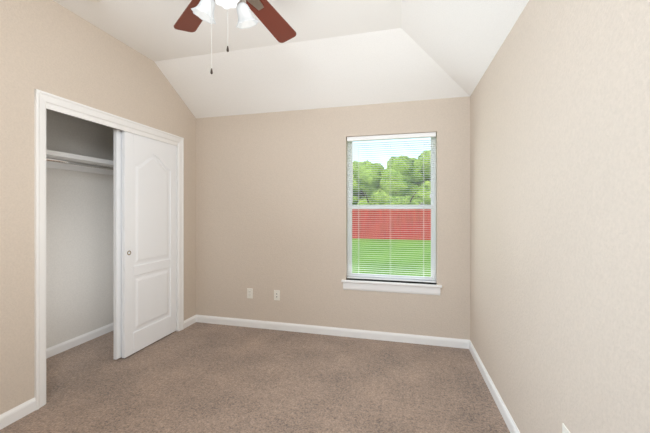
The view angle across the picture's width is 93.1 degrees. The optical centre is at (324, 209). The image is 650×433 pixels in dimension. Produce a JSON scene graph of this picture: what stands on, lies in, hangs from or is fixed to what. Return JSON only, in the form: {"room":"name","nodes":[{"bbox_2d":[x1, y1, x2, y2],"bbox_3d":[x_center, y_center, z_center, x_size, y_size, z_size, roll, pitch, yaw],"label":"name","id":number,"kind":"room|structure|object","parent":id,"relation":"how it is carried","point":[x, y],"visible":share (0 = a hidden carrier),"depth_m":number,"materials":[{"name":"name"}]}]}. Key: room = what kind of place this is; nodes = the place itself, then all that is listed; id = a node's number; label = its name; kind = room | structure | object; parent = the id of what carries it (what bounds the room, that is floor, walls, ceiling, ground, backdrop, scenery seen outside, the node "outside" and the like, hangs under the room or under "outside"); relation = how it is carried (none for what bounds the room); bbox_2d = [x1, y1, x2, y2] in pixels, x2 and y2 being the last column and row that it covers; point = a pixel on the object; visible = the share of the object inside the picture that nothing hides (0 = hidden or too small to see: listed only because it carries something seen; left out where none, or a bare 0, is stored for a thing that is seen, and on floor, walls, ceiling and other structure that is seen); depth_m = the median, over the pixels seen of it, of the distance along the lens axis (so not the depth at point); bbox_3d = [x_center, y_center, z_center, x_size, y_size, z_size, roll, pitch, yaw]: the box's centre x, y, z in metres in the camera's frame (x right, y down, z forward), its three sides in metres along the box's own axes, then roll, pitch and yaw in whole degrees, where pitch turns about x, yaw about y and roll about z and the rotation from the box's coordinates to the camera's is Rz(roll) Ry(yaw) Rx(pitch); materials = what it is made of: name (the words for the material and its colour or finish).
{"room":"empty bedroom","nodes":[
{"label":"empty bedroom","id":0,"kind":"room"},
{"bbox_2d":[46,109,113,348],"bbox_3d":[-2.554,0.020,2.876,0.100,2.640,2.078,0,0,14],"label":"wall","id":1,"kind":"structure","parent":0,"point":[79,253],"depth_m":3.07,"materials":[{"name":"paint"}]},
{"bbox_2d":[46,322,113,358],"bbox_3d":[-2.486,1.298,2.911,0.014,0.084,1.978,0,0,14],"label":"baseboard","id":2,"kind":"structure","parent":1,"relation":"attached to","point":[71,343],"depth_m":3.05,"materials":[{"name":"white wood"}]},
{"bbox_2d":[46,149,113,174],"bbox_3d":[-2.337,-0.334,2.873,0.317,0.318,1.969,0,0,14],"label":"closet shelf","id":3,"kind":"object","parent":1,"relation":"attached to","point":[64,161],"visible":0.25,"depth_m":2.90,"materials":[{"name":"white painted wood"}]},
{"bbox_2d":[0,0,195,414],"bbox_3d":[-2.043,-0.145,1.907,0.110,2.970,3.718,0,0,14],"label":"wall","id":4,"kind":"structure","parent":0,"point":[52,47],"depth_m":2.07,"materials":[{"name":"beige paint"}]},
{"bbox_2d":[0,397,35,429],"bbox_3d":[-2.164,1.298,1.149,0.014,0.084,1.887,0,0,14],"label":"baseboard","id":5,"kind":"structure","parent":4,"relation":"attached to","point":[13,415],"depth_m":1.96,"materials":[{"name":"white wood"}]},
{"bbox_2d":[34,89,183,409],"bbox_3d":[-1.822,0.265,2.778,0.132,2.150,1.445,0,0,14],"label":"door frame","id":6,"kind":"structure","parent":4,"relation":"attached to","point":[61,110],"depth_m":2.88,"materials":[{"name":"white wood"}]},
{"bbox_2d":[184,315,195,328],"bbox_3d":[-1.571,1.298,3.582,0.014,0.084,0.240,0,0,14],"label":"baseboard","id":7,"kind":"structure","parent":4,"relation":"attached to","point":[189,321],"depth_m":3.57,"materials":[{"name":"white wood"}]},
{"bbox_2d":[53,0,400,60],"bbox_3d":[-0.959,-1.540,1.308,2.500,0.120,3.068,0,0,14],"label":"ceiling","id":8,"kind":"structure","parent":0,"point":[146,28],"depth_m":2.44,"materials":[{"name":"paint"}]},
{"bbox_2d":[174,0,295,73],"bbox_3d":[-0.500,-1.107,1.669,1.157,0.745,1.185,0,0,14],"label":"ceiling fan","id":9,"kind":"object","parent":8,"relation":"hanging from","point":[194,15],"visible":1,"depth_m":1.91,"materials":[{"name":"brown wood"}]},
{"bbox_2d":[0,322,509,432],"bbox_3d":[-0.826,1.400,1.688,4.020,0.120,3.868,0,0,14],"label":"floor","id":10,"kind":"structure","parent":0,"point":[197,377],"depth_m":2.33,"materials":[{"name":"brown carpet"}]},
{"bbox_2d":[196,96,469,339],"bbox_3d":[-0.386,-0.055,3.494,4.020,2.790,0.150,0,0,14],"label":"wall","id":11,"kind":"structure","parent":0,"point":[271,202],"depth_m":3.37,"materials":[{"name":"beige paint"}]},
{"bbox_2d":[247,288,252,298],"bbox_3d":[-0.861,0.955,3.528,0.070,0.115,0.008,0,0,14],"label":"electrical outlet","id":12,"kind":"object","parent":11,"relation":"attached to","point":[249,292],"visible":1,"depth_m":3.52,"materials":[{"name":"white plastic"}]},
{"bbox_2d":[274,290,279,300],"bbox_3d":[-0.539,0.955,3.450,0.070,0.115,0.008,0,0,14],"label":"electrical outlet","id":13,"kind":"object","parent":11,"relation":"attached to","point":[276,294],"visible":1,"depth_m":3.45,"materials":[{"name":"white plastic"}]},
{"bbox_2d":[196,315,469,348],"bbox_3d":[-0.075,1.298,3.333,3.040,0.084,0.014,0,0,14],"label":"baseboard","id":14,"kind":"structure","parent":11,"relation":"attached to","point":[401,337],"depth_m":3.27,"materials":[{"name":"white wood"}]},
{"bbox_2d":[341,137,441,294],"bbox_3d":[0.680,0.032,3.216,1.003,1.624,0.185,0,0,14],"label":"window","id":15,"kind":"structure","parent":11,"relation":"in","point":[397,287],"depth_m":3.18,"materials":[{"name":"white"}]},
{"bbox_2d":[347,132,435,282],"bbox_3d":[0.673,-0.025,3.187,0.899,1.505,0.053,0,0,14],"label":"window blinds","id":16,"kind":"object","parent":15,"relation":"attached to","point":[394,136],"visible":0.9,"depth_m":3.19,"materials":[{"name":"white plastic"}]},
{"bbox_2d":[154,0,528,117],"bbox_3d":[-0.567,-1.350,1.547,3.150,0.500,3.718,0,0,14],"label":"ceiling","id":17,"kind":"structure","parent":0,"point":[389,66],"depth_m":2.87,"materials":[{"name":"paint"}]},
{"bbox_2d":[470,0,649,432],"bbox_3d":[1.054,-0.055,1.229,0.150,2.790,3.868,0,0,14],"label":"wall","id":18,"kind":"structure","parent":0,"point":[560,215],"depth_m":1.25,"materials":[{"name":"beige paint"}]},
{"bbox_2d":[469,341,519,432],"bbox_3d":[0.975,1.298,1.249,0.014,0.084,3.568,0,0,14],"label":"baseboard","id":19,"kind":"structure","parent":18,"relation":"attached to","point":[506,415],"depth_m":2.16,"materials":[{"name":"white wood"}]},
{"bbox_2d":[562,423,569,432],"bbox_3d":[0.977,0.940,1.244,0.008,0.115,0.070,0,0,14],"label":"electrical outlet","id":20,"kind":"object","parent":18,"relation":"attached to","point":[565,429],"visible":1,"depth_m":1.26,"materials":[{"name":"white plastic"}]},
{"label":"outside","id":21,"kind":"structure","parent":0,"visible":0},
{"bbox_2d":[352,230,430,276],"bbox_3d":[8.691,1.690,35.650,80.000,0.001,66.612,0,0,14],"label":"lawn","id":22,"kind":"structure","parent":21,"point":[377,266],"depth_m":11.20,"materials":[{"name":"green plant"}]},
{"bbox_2d":[353,160,367,195],"bbox_3d":[1.200,-1.252,25.174,5.272,5.880,3.886,0,0,14],"label":"tree","id":23,"kind":"object","parent":22,"relation":"on","point":[355,164],"depth_m":23.75,"materials":[{"name":"green plant"}]},
{"bbox_2d":[352,162,395,209],"bbox_3d":[3.082,-0.931,23.570,4.676,5.239,4.140,0,0,14],"label":"tree","id":24,"kind":"object","parent":22,"relation":"on","point":[372,178],"depth_m":21.98,"materials":[{"name":"green plant"}]},
{"bbox_2d":[352,209,430,239],"bbox_3d":[3.346,0.782,18.020,16.056,1.813,0.152,0,0,14],"label":"fence","id":25,"kind":"object","parent":22,"relation":"on","point":[376,231],"depth_m":17.81,"materials":[{"name":"red wood"}]},
{"bbox_2d":[356,155,430,213],"bbox_3d":[5.342,-1.065,23.132,5.993,5.506,5.026,0,0,14],"label":"tree","id":26,"kind":"object","parent":22,"relation":"on","point":[412,179],"depth_m":21.38,"materials":[{"name":"green plant"}]},
{"bbox_2d":[413,150,430,204],"bbox_3d":[8.935,-1.316,22.542,5.511,6.008,3.507,0,0,14],"label":"tree","id":27,"kind":"object","parent":22,"relation":"on","point":[427,169],"depth_m":21.60,"materials":[{"name":"green plant"}]}
]}

